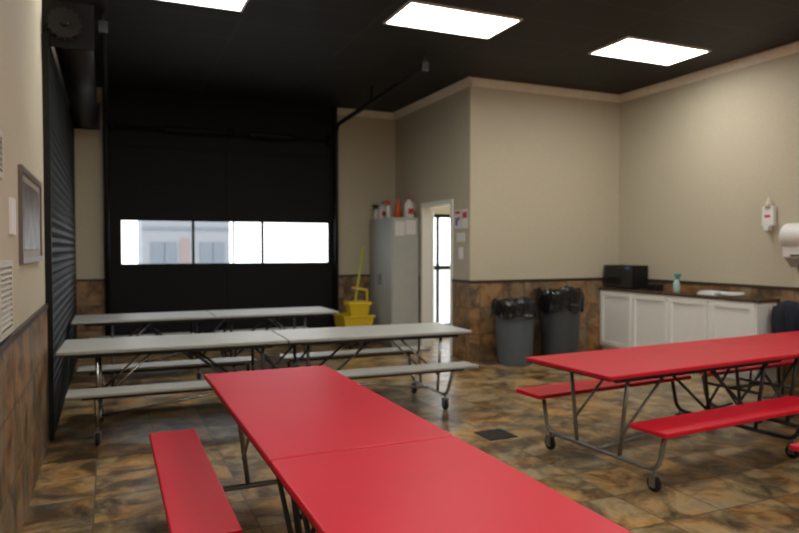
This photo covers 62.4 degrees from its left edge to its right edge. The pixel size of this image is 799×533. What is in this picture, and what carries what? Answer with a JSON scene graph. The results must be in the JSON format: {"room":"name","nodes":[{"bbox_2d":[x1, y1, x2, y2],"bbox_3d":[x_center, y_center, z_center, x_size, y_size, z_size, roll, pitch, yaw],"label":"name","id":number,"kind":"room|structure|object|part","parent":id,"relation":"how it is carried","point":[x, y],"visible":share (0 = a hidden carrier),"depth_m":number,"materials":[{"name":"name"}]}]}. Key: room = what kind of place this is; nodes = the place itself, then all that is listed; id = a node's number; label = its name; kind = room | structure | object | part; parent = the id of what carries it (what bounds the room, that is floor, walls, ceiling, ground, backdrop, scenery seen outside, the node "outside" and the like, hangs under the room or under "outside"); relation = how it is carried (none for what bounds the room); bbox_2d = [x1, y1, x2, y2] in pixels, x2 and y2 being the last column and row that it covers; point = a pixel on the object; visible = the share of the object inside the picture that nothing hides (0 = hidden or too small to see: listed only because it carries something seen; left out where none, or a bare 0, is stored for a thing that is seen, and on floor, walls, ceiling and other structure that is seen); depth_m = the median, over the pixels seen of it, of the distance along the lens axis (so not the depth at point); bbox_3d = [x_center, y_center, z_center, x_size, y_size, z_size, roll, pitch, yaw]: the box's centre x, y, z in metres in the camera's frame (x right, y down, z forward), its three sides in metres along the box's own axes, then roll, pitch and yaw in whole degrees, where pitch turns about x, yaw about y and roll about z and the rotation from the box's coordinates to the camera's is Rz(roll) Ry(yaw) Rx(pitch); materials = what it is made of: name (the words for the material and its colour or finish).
{"room":"cafeteria","nodes":[
{"label":"cafeteria","id":0,"kind":"room"},
{"bbox_2d":[0,0,69,329],"bbox_3d":[-1.933,-0.452,3.104,0.100,3.790,13.260,-1,2,-24],"label":"wall","id":1,"kind":"structure","parent":0,"point":[21,118],"depth_m":3.84,"materials":[{"name":"beige paint"}]},
{"bbox_2d":[0,129,3,179],"bbox_3d":[-1.778,-0.511,2.897,0.018,0.220,0.400,-1,2,-24],"label":"air vent","id":2,"kind":"object","parent":1,"relation":"in","point":[1,132],"visible":1,"depth_m":3.06,"materials":[{"name":"metal"}]},
{"bbox_2d":[0,260,13,341],"bbox_3d":[-1.875,0.152,3.136,0.018,0.360,0.440,-1,2,-24],"label":"air vent","id":3,"kind":"object","parent":1,"relation":"in","point":[6,266],"visible":1,"depth_m":3.15,"materials":[{"name":"metal"}]},
{"bbox_2d":[9,197,15,234],"bbox_3d":[-2.016,-0.261,3.439,0.012,0.190,0.170,-1,2,-24],"label":"notice","id":4,"kind":"object","parent":1,"relation":"attached to","point":[12,202],"visible":1,"depth_m":3.39,"materials":[{"name":"white paper"}]},
{"bbox_2d":[0,303,48,532],"bbox_3d":[-0.996,0.951,1.151,0.032,1.095,8.860,-1,2,-24],"label":"wainscoting","id":5,"kind":"structure","parent":1,"relation":"attached to","point":[24,403],"depth_m":3.66,"materials":[{"name":"tile"}]},
{"bbox_2d":[18,164,42,263],"bbox_3d":[-2.368,-0.309,4.250,0.022,0.560,1.180,-1,2,-24],"label":"picture frame","id":6,"kind":"object","parent":1,"relation":"attached to","point":[29,186],"visible":1,"depth_m":4.10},
{"bbox_2d":[23,181,38,249],"bbox_3d":[-2.367,-0.309,4.250,0.003,0.400,0.900,-1,2,-24],"label":"picture","id":7,"kind":"object","parent":6,"relation":"attached to","point":[30,192],"depth_m":4.18},
{"bbox_2d":[41,0,99,440],"bbox_3d":[-3.423,-0.413,7.084,0.371,3.490,4.140,-1,2,-24],"label":"roller shutter","id":8,"kind":"object","parent":1,"relation":"attached to","point":[67,27],"visible":0.98,"depth_m":5.81,"materials":[{"name":"black metal"}]},
{"bbox_3d":[-2.767,-0.215,5.197,0.050,3.200,0.030,-1,2,-24],"label":"guide rail","id":9,"kind":"part","parent":8,"relation":"part of","materials":[{"name":"black metal"}]},
{"bbox_2d":[49,47,76,432],"bbox_3d":[-3.576,-0.265,7.037,0.042,3.196,3.990,-1,2,-24],"label":"curtain","id":10,"kind":"object","parent":8,"relation":"hanging from","point":[62,159],"depth_m":6.43,"materials":[{"name":"black metal"}]},
{"bbox_3d":[-2.648,-1.928,5.278,0.371,0.360,0.030,-1,2,-24],"label":"plate","id":11,"kind":"part","parent":8,"relation":"part of","materials":[{"name":"black metal"}]},
{"bbox_3d":[-4.390,-0.318,8.890,0.050,3.200,0.060,-1,2,-24],"label":"guide rail","id":12,"kind":"part","parent":8,"relation":"part of","materials":[{"name":"black metal"}]},
{"bbox_3d":[-4.233,-2.029,8.884,0.371,0.360,0.030,-1,2,-24],"label":"plate","id":13,"kind":"part","parent":8,"relation":"part of","materials":[{"name":"black metal"}]},
{"bbox_2d":[74,87,449,278],"bbox_3d":[-1.170,-0.665,10.744,7.646,3.790,0.120,-1,2,-24],"label":"wall","id":14,"kind":"structure","parent":0,"point":[366,145],"depth_m":10.11,"materials":[{"name":"beige paint"}]},
{"bbox_2d":[108,144,333,335],"bbox_3d":[-2.623,-0.252,10.094,3.360,3.000,0.062,-1,2,-24],"label":"door","id":15,"kind":"structure","parent":14,"relation":"in","point":[146,183],"depth_m":10.00,"materials":[{"name":"black paint"}]},
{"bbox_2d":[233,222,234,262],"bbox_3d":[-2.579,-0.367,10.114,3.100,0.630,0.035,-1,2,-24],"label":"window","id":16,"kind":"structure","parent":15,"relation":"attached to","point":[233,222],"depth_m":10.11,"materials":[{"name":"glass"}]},
{"bbox_2d":[109,119,333,144],"bbox_3d":[-2.562,-1.997,9.906,3.280,0.148,0.225,-1,2,-24],"label":"spring","id":17,"kind":"object","parent":14,"relation":"attached to","point":[231,133],"visible":1,"depth_m":9.81,"materials":[{"name":"black paint"}]},
{"bbox_2d":[76,274,369,338],"bbox_3d":[-2.314,0.698,10.201,4.884,1.095,0.022,-1,2,-24],"label":"trim","id":18,"kind":"structure","parent":14,"relation":"attached to","point":[90,293],"depth_m":9.34,"materials":[{"name":"tile"}]},
{"bbox_2d":[333,108,336,326],"bbox_3d":[-2.607,-0.646,10.058,3.450,3.790,0.120,-1,2,-24],"label":"trim","id":19,"kind":"structure","parent":14,"relation":"attached to","point":[334,109],"depth_m":10.70,"materials":[{"name":"black metal"}]},
{"bbox_2d":[337,108,394,119],"bbox_3d":[-0.529,-2.514,10.870,1.030,0.100,0.070,-1,2,-24],"label":"trim","id":20,"kind":"structure","parent":14,"relation":"attached to","point":[340,111],"depth_m":10.88,"materials":[{"name":"beige paint"}]},
{"bbox_2d":[434,214,449,324],"bbox_3d":[0.762,0.146,11.610,0.970,2.120,0.050,-1,2,-24],"label":"door","id":21,"kind":"structure","parent":14,"relation":"in","point":[437,267],"depth_m":11.55,"materials":[{"name":"black metal"}]},
{"bbox_2d":[21,337,798,532],"bbox_3d":[1.518,1.450,4.685,7.646,0.100,13.480,-1,2,-24],"label":"floor","id":22,"kind":"structure","parent":0,"point":[732,479],"depth_m":4.94,"materials":[{"name":"tile"}]},
{"bbox_2d":[72,306,337,386],"bbox_3d":[-2.289,0.936,8.024,3.000,0.740,1.380,-1,2,-24],"label":"table","id":23,"kind":"object","parent":22,"relation":"on","point":[111,320],"visible":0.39,"depth_m":7.85,"materials":[{"name":"grey plastic"}]},
{"bbox_3d":[-3.296,1.063,7.584,0.032,0.272,1.149,-1,2,-24],"label":"leg frame","id":24,"kind":"part","parent":23,"relation":"part of","materials":[{"name":"grey metal"}]},
{"bbox_3d":[-3.197,0.872,8.235,1.230,0.024,0.260,-1,2,-24],"label":"bench seat","id":25,"kind":"part","parent":23,"relation":"part of","materials":[{"name":"grey plastic"}]},
{"bbox_3d":[-2.106,1.049,8.107,0.032,0.272,1.149,-1,2,-24],"label":"leg frame","id":26,"kind":"part","parent":23,"relation":"part of","materials":[{"name":"metal"}]},
{"bbox_3d":[-1.833,0.856,8.834,1.230,0.024,0.260,-1,2,-24],"label":"bench seat","id":27,"kind":"part","parent":23,"relation":"part of","materials":[{"name":"grey plastic"}]},
{"bbox_3d":[-1.382,0.914,7.810,1.030,0.036,0.060,-1,2,-24],"label":"bench rail","id":28,"kind":"part","parent":23,"relation":"part of","materials":[{"name":"grey metal"}]},
{"bbox_3d":[-1.282,1.039,8.469,0.032,0.272,1.149,-1,2,-24],"label":"leg frame","id":29,"kind":"part","parent":23,"relation":"part of","materials":[{"name":"grey metal"}]},
{"bbox_2d":[56,322,478,444],"bbox_3d":[-1.095,0.992,6.026,3.560,0.740,1.320,-1,2,-22],"label":"table","id":30,"kind":"object","parent":22,"relation":"on","point":[97,348],"visible":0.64,"depth_m":5.86,"materials":[{"name":"grey plastic"}]},
{"bbox_3d":[-2.483,1.115,5.462,0.032,0.288,1.088,-1,2,-22],"label":"leg frame","id":31,"kind":"part","parent":30,"relation":"part of","materials":[{"name":"silver metal"}]},
{"bbox_3d":[-1.741,0.943,5.188,1.570,0.024,0.260,-1,2,-22],"label":"bench seat","id":32,"kind":"part","parent":30,"relation":"part of","materials":[{"name":"grey plastic"}]},
{"bbox_3d":[-1.741,0.973,5.189,1.370,0.036,0.060,-1,2,-22],"label":"bench rail","id":33,"kind":"part","parent":30,"relation":"part of","materials":[{"name":"grey plastic"}]},
{"bbox_3d":[-2.142,0.915,6.169,1.570,0.024,0.260,-1,2,-22],"label":"bench seat","id":34,"kind":"part","parent":30,"relation":"part of","materials":[{"name":"grey plastic"}]},
{"bbox_3d":[-2.142,0.945,6.170,1.370,0.036,0.060,-1,2,-22],"label":"bench rail","id":35,"kind":"part","parent":30,"relation":"part of","materials":[{"name":"grey metal"}]},
{"bbox_3d":[-0.448,0.896,6.861,1.570,0.024,0.260,-1,2,-22],"label":"bench seat","id":36,"kind":"part","parent":30,"relation":"part of","materials":[{"name":"grey plastic"}]},
{"bbox_3d":[-0.448,0.926,6.861,1.370,0.036,0.060,-1,2,-22],"label":"bench rail","id":37,"kind":"part","parent":30,"relation":"part of","materials":[{"name":"grey metal"}]},
{"bbox_3d":[-0.047,0.923,5.880,1.570,0.024,0.260,-1,2,-22],"label":"bench seat","id":38,"kind":"part","parent":30,"relation":"part of","materials":[{"name":"grey plastic"}]},
{"bbox_3d":[-0.047,0.953,5.880,1.370,0.036,0.060,-1,2,-22],"label":"bench rail","id":39,"kind":"part","parent":30,"relation":"part of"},
{"bbox_3d":[0.294,1.083,6.596,0.032,0.288,1.088,-1,2,-22],"label":"leg frame","id":40,"kind":"part","parent":30,"relation":"part of","materials":[{"name":"silver metal"}]},
{"bbox_2d":[332,287,375,348],"bbox_3d":[-0.712,0.777,10.198,0.510,0.936,0.570,-1,2,-24],"label":"bucket","id":41,"kind":"object","parent":22,"relation":"on","point":[357,314],"visible":0.6,"depth_m":10.03,"materials":[{"name":"yellow plastic"}]},
{"bbox_2d":[354,246,363,300],"bbox_3d":[-0.617,0.242,10.290,0.107,1.131,0.488,1,2,20],"label":"mop","id":42,"kind":"object","parent":41,"relation":"in","point":[362,252],"visible":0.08,"depth_m":10.35,"materials":[{"name":"yellow plastic"}]},
{"bbox_3d":[-0.595,0.450,10.186,0.257,0.281,0.094,-1,2,-24],"label":"wringer handle","id":43,"kind":"part","parent":41,"relation":"part of","materials":[{"name":"yellow plastic"}]},
{"bbox_2d":[149,365,631,532],"bbox_3d":[-0.280,1.089,2.569,1.125,0.740,3.670,-1,2,-24],"label":"table","id":44,"kind":"object","parent":22,"relation":"on","point":[348,457],"visible":1,"depth_m":2.56,"materials":[{"name":"red plastic"}]},
{"bbox_3d":[-1.043,1.016,3.229,0.260,0.032,1.565,-1,2,-24],"label":"bench seat","id":45,"kind":"part","parent":44,"relation":"part of","materials":[{"name":"red plastic"}]},
{"bbox_3d":[-0.841,1.017,3.889,0.931,0.570,0.032,-1,2,-24],"label":"leg frame","id":46,"kind":"part","parent":44,"relation":"part of","materials":[{"name":"grey metal"}]},
{"bbox_2d":[370,217,418,346],"bbox_3d":[-0.103,0.234,10.599,0.470,2.000,0.930,-1,2,-24],"label":"storage cabinet","id":47,"kind":"object","parent":22,"relation":"on","point":[394,260],"visible":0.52,"depth_m":10.23,"materials":[{"name":"silver metal"}]},
{"bbox_3d":[-0.391,0.206,10.722,0.018,1.910,0.452,-1,2,-24],"label":"door","id":48,"kind":"part","parent":47,"relation":"part of","materials":[{"name":"grey metal"}]},
{"bbox_2d":[372,205,378,218],"bbox_3d":[-0.394,-0.894,10.860,0.112,0.240,0.084,-1,2,-24],"label":"spray bottle","id":49,"kind":"object","parent":47,"relation":"on","point":[376,213],"visible":0.87,"depth_m":10.84,"materials":[{"name":"white plastic"}]},
{"bbox_2d":[379,202,386,218],"bbox_3d":[-0.265,-0.907,10.703,0.148,0.275,0.154,1,2,19],"label":"plastic jug","id":50,"kind":"object","parent":47,"relation":"on","point":[382,210],"visible":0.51,"depth_m":10.65,"materials":[{"name":"white plastic"}]},
{"bbox_3d":[-0.207,0.217,10.302,0.018,1.910,0.452,-1,2,-24],"label":"door","id":51,"kind":"part","parent":47,"relation":"part of","materials":[{"name":"grey metal"}]},
{"bbox_2d":[384,201,390,217],"bbox_3d":[-0.191,-0.902,10.446,0.112,0.280,0.084,-1,2,-24],"label":"spray bottle","id":52,"kind":"object","parent":47,"relation":"on","point":[388,209],"visible":0.8,"depth_m":10.42,"materials":[{"name":"white plastic"}]},
{"bbox_2d":[394,199,401,216],"bbox_3d":[-0.025,-0.913,10.475,0.140,0.300,0.140,-1,2,-24],"label":"cone","id":53,"kind":"object","parent":47,"relation":"on","point":[397,212],"visible":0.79,"depth_m":10.43,"materials":[{"name":"orange plastic"}]},
{"bbox_2d":[395,221,404,235],"bbox_3d":[0.007,-0.583,10.114,0.160,0.220,0.003,-1,2,-24],"label":"paper sheet","id":54,"kind":"object","parent":47,"relation":"attached to","point":[399,225],"visible":1,"depth_m":10.11,"materials":[{"name":"white paper"}]},
{"bbox_2d":[404,197,415,217],"bbox_3d":[0.149,-0.923,10.303,0.177,0.330,0.182,1,2,18],"label":"plastic jug","id":55,"kind":"object","parent":47,"relation":"on","point":[409,210],"visible":0.92,"depth_m":10.25,"materials":[{"name":"white plastic"}]},
{"bbox_2d":[406,220,415,234],"bbox_3d":[0.176,-0.605,10.188,0.170,0.220,0.003,-1,2,-24],"label":"paper sheet","id":56,"kind":"object","parent":47,"relation":"attached to","point":[410,224],"visible":1,"depth_m":10.19,"materials":[{"name":"white paper"}]},
{"bbox_2d":[474,428,517,440],"bbox_3d":[0.786,1.375,5.410,0.260,0.009,0.260,-1,2,-24],"label":"floor drain","id":57,"kind":"object","parent":22,"relation":"on","point":[493,434],"visible":1,"depth_m":5.39,"materials":[{"name":"metal"}]},
{"bbox_2d":[491,297,538,365],"bbox_3d":[1.528,0.850,8.736,0.618,0.873,0.618,1,2,28],"label":"trash can","id":58,"kind":"object","parent":22,"relation":"on","point":[514,317],"visible":0.98,"depth_m":8.53,"materials":[{"name":"grey plastic"}]},
{"bbox_2d":[535,285,584,355],"bbox_3d":[2.180,0.769,8.999,0.668,1.020,0.666,0,2,11],"label":"trash can","id":59,"kind":"object","parent":22,"relation":"on","point":[560,310],"visible":0.91,"depth_m":8.77,"materials":[{"name":"plastic"}]},
{"bbox_2d":[600,290,631,349],"bbox_3d":[3.241,0.804,9.528,0.353,0.920,0.642,-1,2,-24],"label":"base cabinet","id":60,"kind":"object","parent":22,"relation":"on","point":[615,306],"visible":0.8,"depth_m":9.46,"materials":[{"name":"white wood"}]},
{"bbox_2d":[631,292,667,346],"bbox_3d":[3.500,0.821,8.938,0.353,0.920,0.642,-1,2,-24],"label":"base cabinet","id":61,"kind":"object","parent":22,"relation":"on","point":[649,311],"visible":0.56,"depth_m":8.86,"materials":[{"name":"white wood"}]},
{"bbox_2d":[516,331,798,491],"bbox_3d":[2.816,1.012,5.331,3.860,0.740,1.420,-1,2,-28],"label":"table","id":62,"kind":"object","parent":22,"relation":"on","point":[618,368],"visible":0.98,"depth_m":4.77,"materials":[{"name":"red plastic"}]},
{"bbox_3d":[1.701,0.956,5.387,1.660,0.032,0.280,-1,2,-28],"label":"bench seat","id":63,"kind":"part","parent":62,"relation":"part of","materials":[{"name":"red plastic"}]},
{"bbox_3d":[1.373,1.149,4.576,0.032,0.268,1.171,-1,2,-28],"label":"leg frame","id":64,"kind":"part","parent":62,"relation":"part of","materials":[{"name":"grey metal"}]},
{"bbox_3d":[2.231,0.984,4.378,1.660,0.032,0.280,-1,2,-28],"label":"bench seat","id":65,"kind":"part","parent":62,"relation":"part of","materials":[{"name":"red plastic"}]},
{"bbox_3d":[2.639,1.130,5.241,0.032,0.268,1.171,-1,2,-28],"label":"leg frame","id":66,"kind":"part","parent":62,"relation":"part of","materials":[{"name":"metal"}]},
{"bbox_3d":[3.400,0.931,6.280,1.660,0.032,0.280,-1,2,-28],"label":"bench seat","id":67,"kind":"part","parent":62,"relation":"part of","materials":[{"name":"red plastic"}]},
{"bbox_3d":[2.993,1.125,5.427,0.032,0.268,1.171,-1,2,-28],"label":"leg frame","id":68,"kind":"part","parent":62,"relation":"part of","materials":[{"name":"metal"}]},
{"bbox_2d":[668,295,709,343],"bbox_3d":[3.759,0.837,8.349,0.353,0.920,0.642,-1,2,-24],"label":"base cabinet","id":69,"kind":"object","parent":22,"relation":"on","point":[688,317],"visible":0.47,"depth_m":8.28,"materials":[{"name":"white wood"}]},
{"bbox_2d":[709,299,777,382],"bbox_3d":[4.019,0.854,7.759,0.353,0.920,0.642,-1,2,-24],"label":"base cabinet","id":70,"kind":"object","parent":22,"relation":"on","point":[727,318],"visible":0.51,"depth_m":7.58,"materials":[{"name":"white wood"}]},
{"bbox_2d":[599,287,779,302],"bbox_3d":[3.632,0.352,8.615,0.361,0.035,2.608,-1,2,-24],"label":"countertop","id":71,"kind":"structure","parent":70,"relation":"on","point":[637,290],"depth_m":8.23,"materials":[{"name":"brown stone"}]},
{"bbox_2d":[604,265,647,288],"bbox_3d":[3.251,0.145,9.497,0.312,0.330,0.560,-1,2,-24],"label":"microwave","id":72,"kind":"object","parent":71,"relation":"on","point":[625,276],"visible":0.94,"depth_m":9.29,"materials":[{"name":"black metal"}]},
{"bbox_3d":[3.088,0.137,9.507,0.022,0.305,0.410,-1,2,-24],"label":"door","id":73,"kind":"part","parent":72,"relation":"part of","materials":[{"name":"black glass"}]},
{"bbox_3d":[3.201,0.144,9.251,0.022,0.305,0.140,-1,2,-24],"label":"control panel","id":74,"kind":"part","parent":72,"relation":"part of","materials":[{"name":"black plastic"}]},
{"bbox_2d":[647,283,662,290],"bbox_3d":[3.483,0.279,8.989,0.120,0.090,0.184,-1,2,-24],"label":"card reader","id":75,"kind":"object","parent":71,"relation":"on","point":[650,286],"visible":0.99,"depth_m":8.92,"materials":[{"name":"black plastic"}]},
{"bbox_2d":[673,274,680,291],"bbox_3d":[3.625,0.215,8.610,0.084,0.240,0.112,-1,2,-20],"label":"spray bottle","id":76,"kind":"object","parent":71,"relation":"on","point":[676,284],"visible":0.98,"depth_m":8.59,"materials":[{"name":"teal plastic"}]},
{"bbox_2d":[697,290,724,295],"bbox_3d":[3.842,0.326,8.123,0.200,0.045,0.260,-1,2,-24],"label":"paper towels","id":77,"kind":"object","parent":71,"relation":"on","point":[713,293],"visible":0.85,"depth_m":8.06,"materials":[{"name":"white paper"}]},
{"bbox_2d":[721,292,744,296],"bbox_3d":[3.963,0.334,7.848,0.250,0.045,0.250,-1,2,-24],"label":"plate stack","id":78,"kind":"object","parent":71,"relation":"on","point":[727,294],"visible":1,"depth_m":7.76,"materials":[{"name":"white ceramic"}]},
{"bbox_3d":[3.867,0.808,7.691,0.022,0.775,0.604,-1,2,-24],"label":"cabinet door","id":79,"kind":"part","parent":70,"relation":"part of","materials":[{"name":"white wood"}]},
{"bbox_2d":[749,366,785,395],"bbox_3d":[4.118,0.872,7.112,0.504,0.922,0.420,-1,2,-24],"label":"chair","id":80,"kind":"object","parent":22,"relation":"on","point":[784,367],"visible":0.23,"depth_m":7.19,"materials":[{"name":"black metal"}]},
{"bbox_3d":[4.235,0.865,7.371,0.081,0.922,0.024,-1,2,-24],"label":"leg","id":81,"kind":"part","parent":80,"relation":"part of","materials":[{"name":"black metal"}]},
{"bbox_3d":[3.993,1.124,6.857,0.064,0.432,0.024,-1,2,-24],"label":"leg","id":82,"kind":"part","parent":80,"relation":"part of","materials":[{"name":"black metal"}]},
{"bbox_2d":[771,300,798,332],"bbox_3d":[4.305,0.668,7.184,0.196,0.591,0.559,-1,2,-24],"label":"jacket","id":83,"kind":"object","parent":80,"relation":"on","point":[785,315],"visible":0.64,"depth_m":7.23,"materials":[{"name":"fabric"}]},
{"bbox_2d":[789,443,798,451],"bbox_3d":[3.881,1.058,3.653,3.400,0.740,1.420,-1,2,-24],"label":"table","id":84,"kind":"object","parent":22,"relation":"on","point":[795,447],"visible":1,"depth_m":3.65,"materials":[{"name":"red plastic"}]},
{"bbox_2d":[57,0,798,112],"bbox_3d":[1.518,-2.439,4.576,7.646,0.100,13.480,-1,2,-24],"label":"ceiling","id":85,"kind":"structure","parent":0,"point":[316,53],"depth_m":7.33,"materials":[{"name":"black paint"}]},
{"bbox_2d":[159,0,248,11],"bbox_3d":[-1.924,-2.411,5.731,1.220,0.020,0.650,-1,2,-24],"label":"recessed light","id":86,"kind":"object","parent":85,"relation":"in","point":[231,5],"visible":1,"depth_m":6.07,"materials":[{"name":"white plastic"}]},
{"bbox_2d":[172,0,244,9],"bbox_3d":[-1.924,-2.414,5.731,1.170,0.010,0.600,-1,2,-24],"label":"diffuser","id":87,"kind":"object","parent":86,"relation":"attached to","point":[217,4],"depth_m":6.07,"materials":[{"name":"white plastic"}]},
{"bbox_2d":[98,9,428,335],"bbox_3d":[-1.917,-0.612,8.487,3.470,3.770,3.310,-1,2,-24],"label":"door track","id":88,"kind":"object","parent":85,"relation":"hanging from","point":[103,25],"visible":0.94,"depth_m":9.26,"materials":[{"name":"black metal"}]},
{"bbox_3d":[-3.468,-0.525,7.808,0.068,3.634,3.310,-1,2,-24],"label":"track rail","id":89,"kind":"part","parent":88,"relation":"part of","materials":[{"name":"black metal"}]},
{"bbox_3d":[-0.365,-0.563,9.171,0.068,3.634,3.310,-1,2,-24],"label":"track rail","id":90,"kind":"part","parent":88,"relation":"part of","materials":[{"name":"black metal"}]},
{"bbox_2d":[383,0,522,38],"bbox_3d":[0.525,-2.434,6.544,1.220,0.020,0.650,-1,2,-24],"label":"recessed light","id":91,"kind":"object","parent":85,"relation":"in","point":[415,14],"visible":1,"depth_m":6.52,"materials":[{"name":"white plastic"}]},
{"bbox_2d":[588,36,711,65],"bbox_3d":[2.869,-2.462,7.574,1.220,0.020,0.650,-1,2,-24],"label":"recessed light","id":92,"kind":"object","parent":85,"relation":"in","point":[631,48],"visible":1,"depth_m":7.55,"materials":[{"name":"white plastic"}]},
{"bbox_2d":[395,86,477,279],"bbox_3d":[0.492,-0.645,10.027,0.120,3.790,2.530,-1,2,-24],"label":"wall","id":93,"kind":"structure","parent":0,"point":[436,144],"depth_m":9.41,"materials":[{"name":"beige paint"}]},
{"bbox_2d":[431,210,433,344],"bbox_3d":[0.533,0.166,10.724,0.040,2.110,0.760,0,2,4],"label":"door","id":94,"kind":"structure","parent":93,"relation":"in","point":[432,211],"depth_m":10.35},
{"bbox_2d":[393,77,472,119],"bbox_3d":[0.419,-2.487,9.905,0.070,0.100,2.600,-1,2,-24],"label":"trim","id":95,"kind":"structure","parent":93,"relation":"attached to","point":[464,83],"depth_m":9.64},
{"bbox_2d":[420,199,452,355],"bbox_3d":[0.605,0.147,9.793,0.160,2.220,1.030,-1,2,-24],"label":"trim","id":96,"kind":"structure","parent":93,"relation":"attached to","point":[425,208],"depth_m":10.19,"materials":[{"name":"beige wood"}]},
{"bbox_2d":[419,276,468,361],"bbox_3d":[0.432,0.703,10.038,0.032,1.095,2.530,-1,2,-24],"label":"trim","id":97,"kind":"structure","parent":93,"relation":"attached to","point":[460,288],"depth_m":9.09,"materials":[{"name":"stone"}]},
{"bbox_2d":[454,210,460,228],"bbox_3d":[0.807,-0.656,9.154,0.006,0.260,0.180,-1,2,-24],"label":"poster","id":98,"kind":"object","parent":93,"relation":"attached to","point":[457,218],"visible":1,"depth_m":9.15,"materials":[{"name":"white paper"}]},
{"bbox_2d":[458,247,462,258],"bbox_3d":[0.838,-0.184,9.083,0.016,0.160,0.120,-1,2,-24],"label":"light switch","id":99,"kind":"object","parent":93,"relation":"attached to","point":[460,249],"visible":1,"depth_m":9.08,"materials":[{"name":"white plastic"}]},
{"bbox_2d":[457,233,464,241],"bbox_3d":[0.844,-0.404,9.080,0.003,0.120,0.240,-1,2,-24],"label":"notice","id":100,"kind":"object","parent":93,"relation":"attached to","point":[460,236],"visible":1,"depth_m":9.09,"materials":[{"name":"white paper"}]},
{"bbox_2d":[462,209,467,227],"bbox_3d":[0.887,-0.651,8.971,0.006,0.260,0.160,-1,2,-24],"label":"poster","id":101,"kind":"object","parent":93,"relation":"attached to","point":[464,211],"visible":1,"depth_m":8.96,"materials":[{"name":"white paper"}]},
{"bbox_2d":[462,212,466,217],"bbox_3d":[0.885,-0.701,8.969,0.002,0.080,0.120,-1,2,-24],"label":"print","id":102,"kind":"object","parent":101,"relation":"attached to","point":[464,214],"depth_m":8.97},
{"bbox_2d":[478,87,619,279],"bbox_3d":[2.144,-0.629,9.437,2.430,3.790,0.120,-1,2,-24],"label":"wall partition","id":103,"kind":"structure","parent":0,"point":[548,165],"depth_m":9.32,"materials":[{"name":"beige paint"}]},
{"bbox_2d":[469,277,609,361],"bbox_3d":[2.107,0.721,9.381,2.550,1.095,0.022,-1,2,-24],"label":"tile wainscoting","id":104,"kind":"structure","parent":103,"relation":"attached to","point":[482,340],"depth_m":9.16,"materials":[{"name":"tile"}]},
{"bbox_2d":[471,77,619,102],"bbox_3d":[2.128,-2.470,9.274,2.550,0.100,0.070,-1,2,-24],"label":"trim","id":105,"kind":"structure","parent":103,"relation":"attached to","point":[478,82],"depth_m":9.22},
{"bbox_2d":[618,52,798,286],"bbox_3d":[4.976,-0.537,6.139,0.100,3.790,13.260,-1,2,-24],"label":"wall","id":106,"kind":"structure","parent":0,"point":[700,161],"depth_m":8.30,"materials":[{"name":"beige paint"}]},
{"bbox_2d":[620,41,798,102],"bbox_3d":[5.407,-2.348,4.895,0.070,0.100,10.730,-1,2,-24],"label":"trim","id":107,"kind":"structure","parent":106,"relation":"attached to","point":[791,48],"depth_m":8.22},
{"bbox_2d":[646,279,798,385],"bbox_3d":[5.436,0.844,4.991,0.032,1.095,10.718,-1,2,-24],"label":"trim","id":108,"kind":"structure","parent":106,"relation":"attached to","point":[782,293],"depth_m":7.84,"materials":[{"name":"stone"}]},
{"bbox_2d":[762,197,776,230],"bbox_3d":[4.242,-0.602,7.584,0.090,0.380,0.150,-1,2,-24],"label":"dispenser","id":109,"kind":"object","parent":106,"relation":"attached to","point":[769,212],"visible":1,"depth_m":7.55,"materials":[{"name":"white plastic"}]},
{"bbox_2d":[764,197,772,207],"bbox_3d":[4.242,-0.732,7.581,0.090,0.120,0.089,-1,2,-24],"label":"bottle","id":110,"kind":"object","parent":109,"relation":"on","point":[768,204],"depth_m":7.55,"materials":[{"name":"beige plastic"}]},
{"bbox_2d":[779,223,798,266],"bbox_3d":[4.339,-0.229,7.124,0.280,0.480,0.340,-1,2,-24],"label":"paper towel dispenser","id":111,"kind":"object","parent":106,"relation":"attached to","point":[789,233],"visible":1,"depth_m":7.14,"materials":[{"name":"white plastic"}]},
{"label":"outside","id":112,"kind":"structure","parent":0,"visible":0},
{"bbox_2d":[434,264,449,322],"bbox_3d":[-9.578,0.724,34.262,70.000,0.100,49.620,-1,2,-24],"label":"ground","id":113,"kind":"structure","parent":112,"point":[444,275],"depth_m":22.69,"materials":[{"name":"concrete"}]},
{"bbox_2d":[138,221,229,263],"bbox_3d":[-8.804,-2.664,26.624,3.150,7.100,4.050,-1,2,-24],"label":"building","id":114,"kind":"structure","parent":113,"relation":"on","point":[159,242],"depth_m":24.81,"materials":[{"name":"brick"}]}
]}

